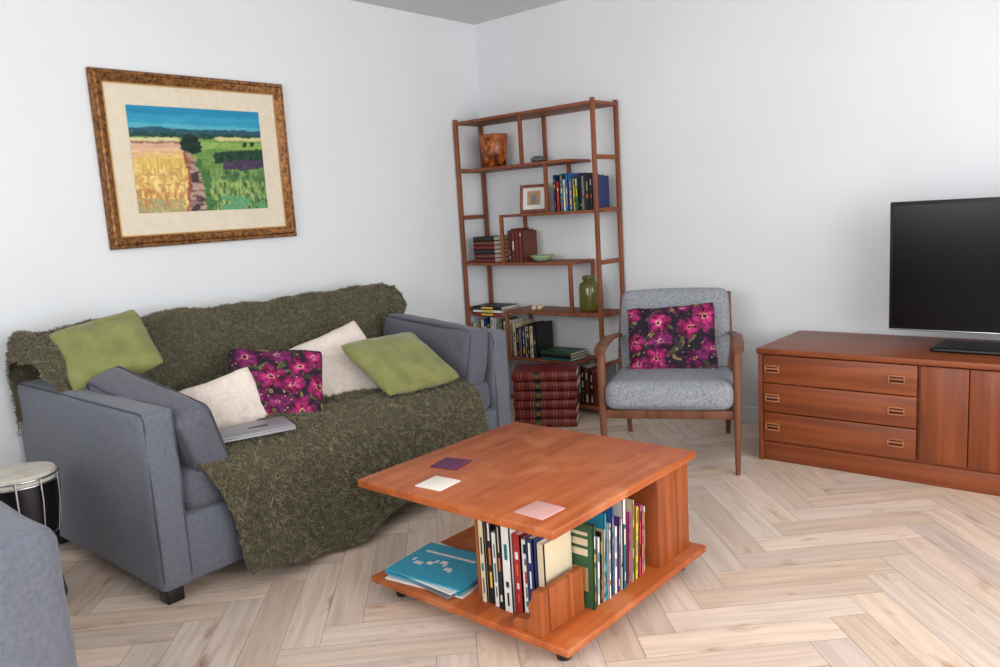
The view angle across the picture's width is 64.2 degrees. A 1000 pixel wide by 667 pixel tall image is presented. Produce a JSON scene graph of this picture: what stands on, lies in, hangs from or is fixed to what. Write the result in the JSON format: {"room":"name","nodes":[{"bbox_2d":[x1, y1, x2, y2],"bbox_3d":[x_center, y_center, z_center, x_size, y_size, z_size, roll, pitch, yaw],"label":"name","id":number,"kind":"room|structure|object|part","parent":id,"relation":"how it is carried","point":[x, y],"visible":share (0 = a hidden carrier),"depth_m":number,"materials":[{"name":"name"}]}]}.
{"room":"living room","nodes":[
{"label":"living room","id":0,"kind":"room"},
{"bbox_2d":[0,0,489,467],"bbox_3d":[-1.827,-0.396,3.374,0.120,2.380,5.440,4,12,41],"label":"wall","id":1,"kind":"structure","parent":0,"point":[373,95],"depth_m":3.98,"materials":[{"name":"paint"}]},
{"bbox_2d":[85,67,296,249],"bbox_3d":[-1.387,-0.807,3.729,0.032,0.760,0.947,4,12,41],"label":"framed picture","id":2,"kind":"object","parent":1,"relation":"attached to","point":[182,159],"visible":1,"depth_m":3.68,"materials":[{"name":"wood"},{"name":"paint"},{"name":"paper"}]},
{"bbox_2d":[125,104,267,212],"bbox_3d":[-1.393,-0.811,3.728,0.001,0.467,0.656,4,12,41],"label":"painting","id":3,"kind":"object","parent":2,"relation":"attached to","point":[184,159],"depth_m":3.70},
{"bbox_2d":[351,0,564,24],"bbox_3d":[0.076,-1.480,1.489,5.340,0.100,5.440,4,12,41],"label":"ceiling","id":4,"kind":"structure","parent":0,"point":[473,12],"depth_m":4.65,"materials":[{"name":"white paint"}]},
{"bbox_2d":[59,391,999,666],"bbox_3d":[0.227,0.966,1.865,5.340,0.100,5.440,4,12,41],"label":"floor","id":5,"kind":"structure","parent":0,"point":[800,565],"depth_m":2.51,"materials":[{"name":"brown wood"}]},
{"bbox_2d":[0,461,67,594],"bbox_3d":[-1.571,0.675,2.661,0.233,0.452,0.236,4,12,41],"label":"drum","id":6,"kind":"object","parent":5,"relation":"on","point":[33,489],"visible":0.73,"depth_m":2.59,"materials":[{"name":"black plastic"}]},
{"bbox_2d":[0,502,75,666],"bbox_3d":[-1.514,0.678,1.535,0.966,0.780,0.990,4,12,41],"label":"armchair","id":7,"kind":"object","parent":5,"relation":"on","point":[35,627],"visible":1,"depth_m":1.52,"materials":[{"name":"fabric"}]},
{"bbox_2d":[17,313,511,604],"bbox_3d":[-0.922,0.343,3.481,1.102,0.778,1.767,4,12,41],"label":"sofa","id":8,"kind":"object","parent":5,"relation":"on","point":[127,447],"visible":0.49,"depth_m":2.67,"materials":[{"name":"fabric"}]},
{"bbox_3d":[-1.457,0.504,2.879,1.091,0.601,0.127,4,12,41],"label":"arm","id":9,"kind":"part","parent":8,"relation":"part of","materials":[{"name":"fabric"}]},
{"bbox_2d":[49,310,162,390],"bbox_3d":[-1.487,0.059,3.016,0.346,0.256,0.247,-10,11,-34],"label":"throw pillow","id":10,"kind":"object","parent":8,"relation":"on","point":[88,349],"visible":0.91,"depth_m":2.97,"materials":[{"name":"green fabric"}]},
{"bbox_2d":[86,366,228,471],"bbox_3d":[-1.202,0.312,2.793,0.632,0.371,0.208,3,11,37],"label":"cushion","id":11,"kind":"object","parent":8,"relation":"on","point":[190,435],"depth_m":2.61,"materials":[{"name":"fabric"}]},
{"bbox_2d":[180,465,223,508],"bbox_3d":[-1.043,0.440,3.096,0.738,0.168,0.773,4,12,41],"label":"seat cushion","id":12,"kind":"object","parent":8,"relation":"on","point":[197,491],"depth_m":2.62,"materials":[{"name":"fabric"}]},
{"bbox_2d":[179,367,267,427],"bbox_3d":[-1.040,0.292,3.038,0.314,0.284,0.173,-8,10,-25],"label":"throw pillow","id":13,"kind":"object","parent":8,"relation":"on","point":[233,398],"visible":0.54,"depth_m":3.02,"materials":[{"name":"beige fabric"}]},
{"bbox_2d":[4,283,488,574],"bbox_3d":[-0.863,0.295,3.423,1.232,0.875,1.852,4,12,41],"label":"throw blanket","id":14,"kind":"object","parent":8,"relation":"on","point":[292,496],"visible":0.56,"depth_m":3.11,"materials":[{"name":"green fabric"}]},
{"bbox_2d":[219,416,295,442],"bbox_3d":[-0.879,0.342,2.848,0.260,0.021,0.150,-9,10,-30],"label":"laptop","id":15,"kind":"object","parent":14,"relation":"on","point":[237,432],"visible":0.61,"depth_m":2.83,"materials":[{"name":"silver metal"}]},
{"bbox_2d":[341,332,458,394],"bbox_3d":[-0.429,0.127,3.458,0.331,0.217,0.395,5,12,45],"label":"throw pillow","id":16,"kind":"object","parent":14,"relation":"on","point":[400,363],"visible":1,"depth_m":3.38,"materials":[{"name":"green fabric"}]},
{"bbox_2d":[228,349,322,415],"bbox_3d":[-0.892,0.211,3.173,0.395,0.302,0.260,-6,9,-16],"label":"floral pillow","id":17,"kind":"object","parent":8,"relation":"on","point":[287,381],"visible":0.77,"depth_m":3.15,"materials":[{"name":"fabric"}]},
{"bbox_2d":[289,321,378,396],"bbox_3d":[-0.702,0.146,3.512,0.405,0.355,0.265,-10,11,-35],"label":"throw pillow","id":18,"kind":"object","parent":8,"relation":"on","point":[340,374],"visible":0.36,"depth_m":3.47,"materials":[{"name":"beige fabric"}]},
{"bbox_2d":[382,313,488,384],"bbox_3d":[-0.324,0.076,3.813,0.630,0.334,0.178,4,12,41],"label":"cushion","id":19,"kind":"object","parent":8,"relation":"on","point":[465,348],"depth_m":3.65,"materials":[{"name":"fabric"}]},
{"bbox_2d":[474,381,489,409],"bbox_3d":[-0.548,0.322,3.663,0.738,0.168,0.773,4,12,41],"label":"seat cushion","id":20,"kind":"object","parent":8,"relation":"on","point":[483,387],"depth_m":3.67,"materials":[{"name":"fabric"}]},
{"bbox_3d":[-0.392,0.251,4.100,1.091,0.601,0.127,4,12,41],"label":"arm","id":21,"kind":"part","parent":8,"relation":"part of","materials":[{"name":"fabric"}]},
{"bbox_2d":[358,421,705,660],"bbox_3d":[0.112,0.608,2.552,0.775,0.412,0.815,4,12,41],"label":"coffee table","id":22,"kind":"object","parent":5,"relation":"on","point":[512,466],"visible":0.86,"depth_m":2.38,"materials":[{"name":"brown wood"}]},
{"bbox_2d":[385,542,478,599],"bbox_3d":[-0.175,0.747,2.533,0.329,0.030,0.270,4,12,41],"label":"magazine stack","id":23,"kind":"object","parent":22,"relation":"on","point":[446,571],"visible":0.95,"depth_m":2.50,"materials":[{"name":"blue paper"}]},
{"bbox_2d":[415,476,459,490],"bbox_3d":[-0.184,0.444,2.365,0.096,0.004,0.096,3,11,36],"label":"coaster","id":24,"kind":"object","parent":22,"relation":"on","point":[437,483],"visible":1,"depth_m":2.36,"materials":[{"name":"fabric"}]},
{"bbox_2d":[430,457,470,469],"bbox_3d":[-0.156,0.415,2.546,0.096,0.004,0.096,1,10,29],"label":"coaster","id":25,"kind":"object","parent":22,"relation":"on","point":[446,463],"visible":1,"depth_m":2.54,"materials":[{"name":"fabric"}]},
{"bbox_2d":[477,520,571,613],"bbox_3d":[0.070,0.643,2.291,0.234,0.278,0.140,4,12,41],"label":"books","id":26,"kind":"object","parent":22,"relation":"on","point":[513,563],"visible":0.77,"depth_m":2.24,"materials":[{"name":"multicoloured paper"}]},
{"bbox_2d":[372,526,705,657],"bbox_3d":[0.134,0.746,2.589,0.775,0.022,0.775,4,12,41],"label":"shelf","id":27,"kind":"object","parent":22,"relation":"attached to","point":[569,635],"depth_m":2.29,"materials":[{"name":"brown wood"}]},
{"bbox_2d":[514,500,564,519],"bbox_3d":[0.105,0.466,2.105,0.099,0.004,0.099,4,12,41],"label":"coaster","id":28,"kind":"object","parent":22,"relation":"on","point":[539,510],"visible":1,"depth_m":2.10,"materials":[{"name":"fabric"}]},
{"bbox_2d":[571,498,644,609],"bbox_3d":[0.279,0.617,2.408,0.213,0.273,0.308,4,12,41],"label":"books","id":29,"kind":"object","parent":22,"relation":"on","point":[609,547],"visible":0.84,"depth_m":2.30,"materials":[{"name":"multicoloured paper"}]},
{"bbox_2d":[453,97,624,409],"bbox_3d":[0.238,-0.445,4.857,1.044,1.775,0.255,4,12,41],"label":"bookshelf","id":30,"kind":"object","parent":5,"relation":"on","point":[591,104],"visible":0.65,"depth_m":4.66,"materials":[{"name":"brown wood"}]},
{"bbox_2d":[473,235,508,262],"bbox_3d":[-0.049,-0.537,5.058,0.170,0.160,0.160,4,12,41],"label":"books","id":31,"kind":"object","parent":30,"relation":"on","point":[486,248],"visible":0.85,"depth_m":4.99,"materials":[{"name":"red"}]},
{"bbox_2d":[479,133,507,167],"bbox_3d":[-0.035,-1.129,4.949,0.184,0.200,0.184,4,12,41],"label":"ceramic planter","id":32,"kind":"object","parent":30,"relation":"on","point":[493,146],"visible":0.89,"depth_m":4.88,"materials":[{"name":"orange ceramic"}]},
{"bbox_2d":[473,303,522,353],"bbox_3d":[-0.007,-0.034,5.144,0.276,0.306,0.188,4,12,41],"label":"books","id":33,"kind":"object","parent":30,"relation":"on","point":[497,310],"visible":0.46,"depth_m":5.06,"materials":[{"name":"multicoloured paper"}]},
{"bbox_2d":[507,227,537,261],"bbox_3d":[0.141,-0.547,4.904,0.118,0.203,0.153,4,12,41],"label":"books","id":34,"kind":"object","parent":30,"relation":"on","point":[522,242],"visible":0.97,"depth_m":4.86,"materials":[{"name":"brown paper"}]},
{"bbox_2d":[520,184,544,212],"bbox_3d":[0.204,-0.812,4.805,0.170,0.170,0.056,-1,9,16],"label":"photo frame","id":35,"kind":"object","parent":30,"relation":"on","point":[532,200],"visible":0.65,"depth_m":4.80,"materials":[{"name":"brown wood"}]},
{"bbox_2d":[512,319,553,357],"bbox_3d":[0.207,0.029,4.972,0.190,0.208,0.184,4,12,41],"label":"books","id":36,"kind":"object","parent":30,"relation":"on","point":[530,338],"visible":0.97,"depth_m":4.91,"materials":[{"name":"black paper"}]},
{"bbox_2d":[531,304,543,309],"bbox_3d":[0.235,-0.164,4.876,0.088,0.034,0.058,-9,10,-32],"label":"seashells","id":37,"kind":"object","parent":30,"relation":"on","point":[540,306],"visible":1,"depth_m":4.86},
{"bbox_2d":[531,156,544,161],"bbox_3d":[0.225,-1.032,4.729,0.090,0.044,0.090,4,12,41],"label":"pebble","id":38,"kind":"object","parent":30,"relation":"on","point":[535,158],"visible":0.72,"depth_m":4.70,"materials":[{"name":"stone"}]},
{"bbox_2d":[530,254,553,260],"bbox_3d":[0.254,-0.455,4.810,0.144,0.036,0.144,4,12,41],"label":"ceramic bowl","id":39,"kind":"object","parent":30,"relation":"on","point":[542,257],"visible":1,"depth_m":4.77,"materials":[{"name":"green ceramic"}]},
{"bbox_2d":[540,346,586,361],"bbox_3d":[0.384,0.123,4.810,0.220,0.050,0.170,4,12,41],"label":"books","id":40,"kind":"object","parent":30,"relation":"in","point":[568,354],"visible":1,"depth_m":4.76,"materials":[{"name":"teal paper"}]},
{"bbox_2d":[553,173,609,211],"bbox_3d":[0.471,-0.816,4.578,0.283,0.213,0.177,4,12,41],"label":"books","id":41,"kind":"object","parent":30,"relation":"on","point":[571,191],"visible":0.87,"depth_m":4.51,"materials":[{"name":"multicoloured paper"}]},
{"bbox_2d":[579,275,597,311],"bbox_3d":[0.519,-0.234,4.638,0.120,0.210,0.120,4,12,41],"label":"jar","id":42,"kind":"object","parent":30,"relation":"on","point":[588,295],"visible":0.93,"depth_m":4.59,"materials":[{"name":"green"}]},
{"bbox_2d":[580,362,615,405],"bbox_3d":[0.580,0.295,4.692,0.138,0.223,0.174,4,12,41],"label":"books","id":43,"kind":"object","parent":30,"relation":"on","point":[588,375],"visible":0.68,"depth_m":4.64,"materials":[{"name":"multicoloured paper"}]},
{"bbox_2d":[512,362,580,426],"bbox_3d":[0.271,0.347,4.510,0.369,0.317,0.272,-2,9,9],"label":"books","id":44,"kind":"object","parent":5,"relation":"on","point":[545,394],"visible":0.97,"depth_m":4.40,"materials":[{"name":"red leather"}]},
{"bbox_2d":[593,288,743,475],"bbox_3d":[0.819,0.199,3.792,0.651,0.767,0.727,-1,9,16],"label":"lounge chair","id":45,"kind":"object","parent":5,"relation":"on","point":[668,393],"visible":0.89,"depth_m":3.55,"materials":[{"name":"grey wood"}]},
{"bbox_2d":[605,366,733,409],"bbox_3d":[0.803,0.245,3.734,0.568,0.158,0.593,-1,9,16],"label":"seat cushion","id":46,"kind":"object","parent":45,"relation":"on","point":[668,388],"depth_m":3.49,"materials":[{"name":"grey fabric"}]},
{"bbox_3d":[0.815,0.320,3.770,0.581,0.045,0.510,-1,9,16],"label":"seat frame","id":47,"kind":"part","parent":45,"relation":"part of","materials":[{"name":"brown wood"}]},
{"bbox_2d":[627,303,717,368],"bbox_3d":[0.828,0.050,3.851,0.432,0.368,0.205,-1,9,15],"label":"floral pillow","id":48,"kind":"object","parent":45,"relation":"on","point":[679,337],"visible":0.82,"depth_m":3.82,"materials":[{"name":"fabric"}]},
{"bbox_2d":[620,288,729,366],"bbox_3d":[0.873,-0.014,3.991,0.540,0.415,0.218,-1,9,16],"label":"cushion","id":49,"kind":"object","parent":45,"relation":"on","point":[663,297],"depth_m":3.97,"materials":[{"name":"fabric"}]},
{"bbox_2d":[756,330,999,495],"bbox_3d":[1.963,0.325,3.298,1.640,0.520,0.533,4,12,41],"label":"sideboard","id":50,"kind":"object","parent":5,"relation":"on","point":[894,407],"visible":1,"depth_m":3.31,"materials":[{"name":"brown wood"}]},
{"bbox_2d":[889,197,999,355],"bbox_3d":[2.044,-0.228,3.121,0.965,0.615,0.220,4,12,41],"label":"television","id":51,"kind":"object","parent":50,"relation":"on","point":[944,276],"visible":1,"depth_m":3.28,"materials":[{"name":"black plastic"}]},
{"bbox_2d":[474,0,999,406],"bbox_3d":[1.879,-0.668,3.657,5.100,2.380,0.120,4,12,41],"label":"wall","id":52,"kind":"structure","parent":0,"point":[767,147],"depth_m":4.08,"materials":[{"name":"paint"}]},
{"bbox_2d":[509,378,758,423],"bbox_3d":[1.905,0.472,3.781,5.100,0.090,0.014,4,12,41],"label":"baseboard","id":53,"kind":"structure","parent":52,"relation":"attached to","point":[750,414],"depth_m":4.27,"materials":[{"name":"white paint"}]}
]}

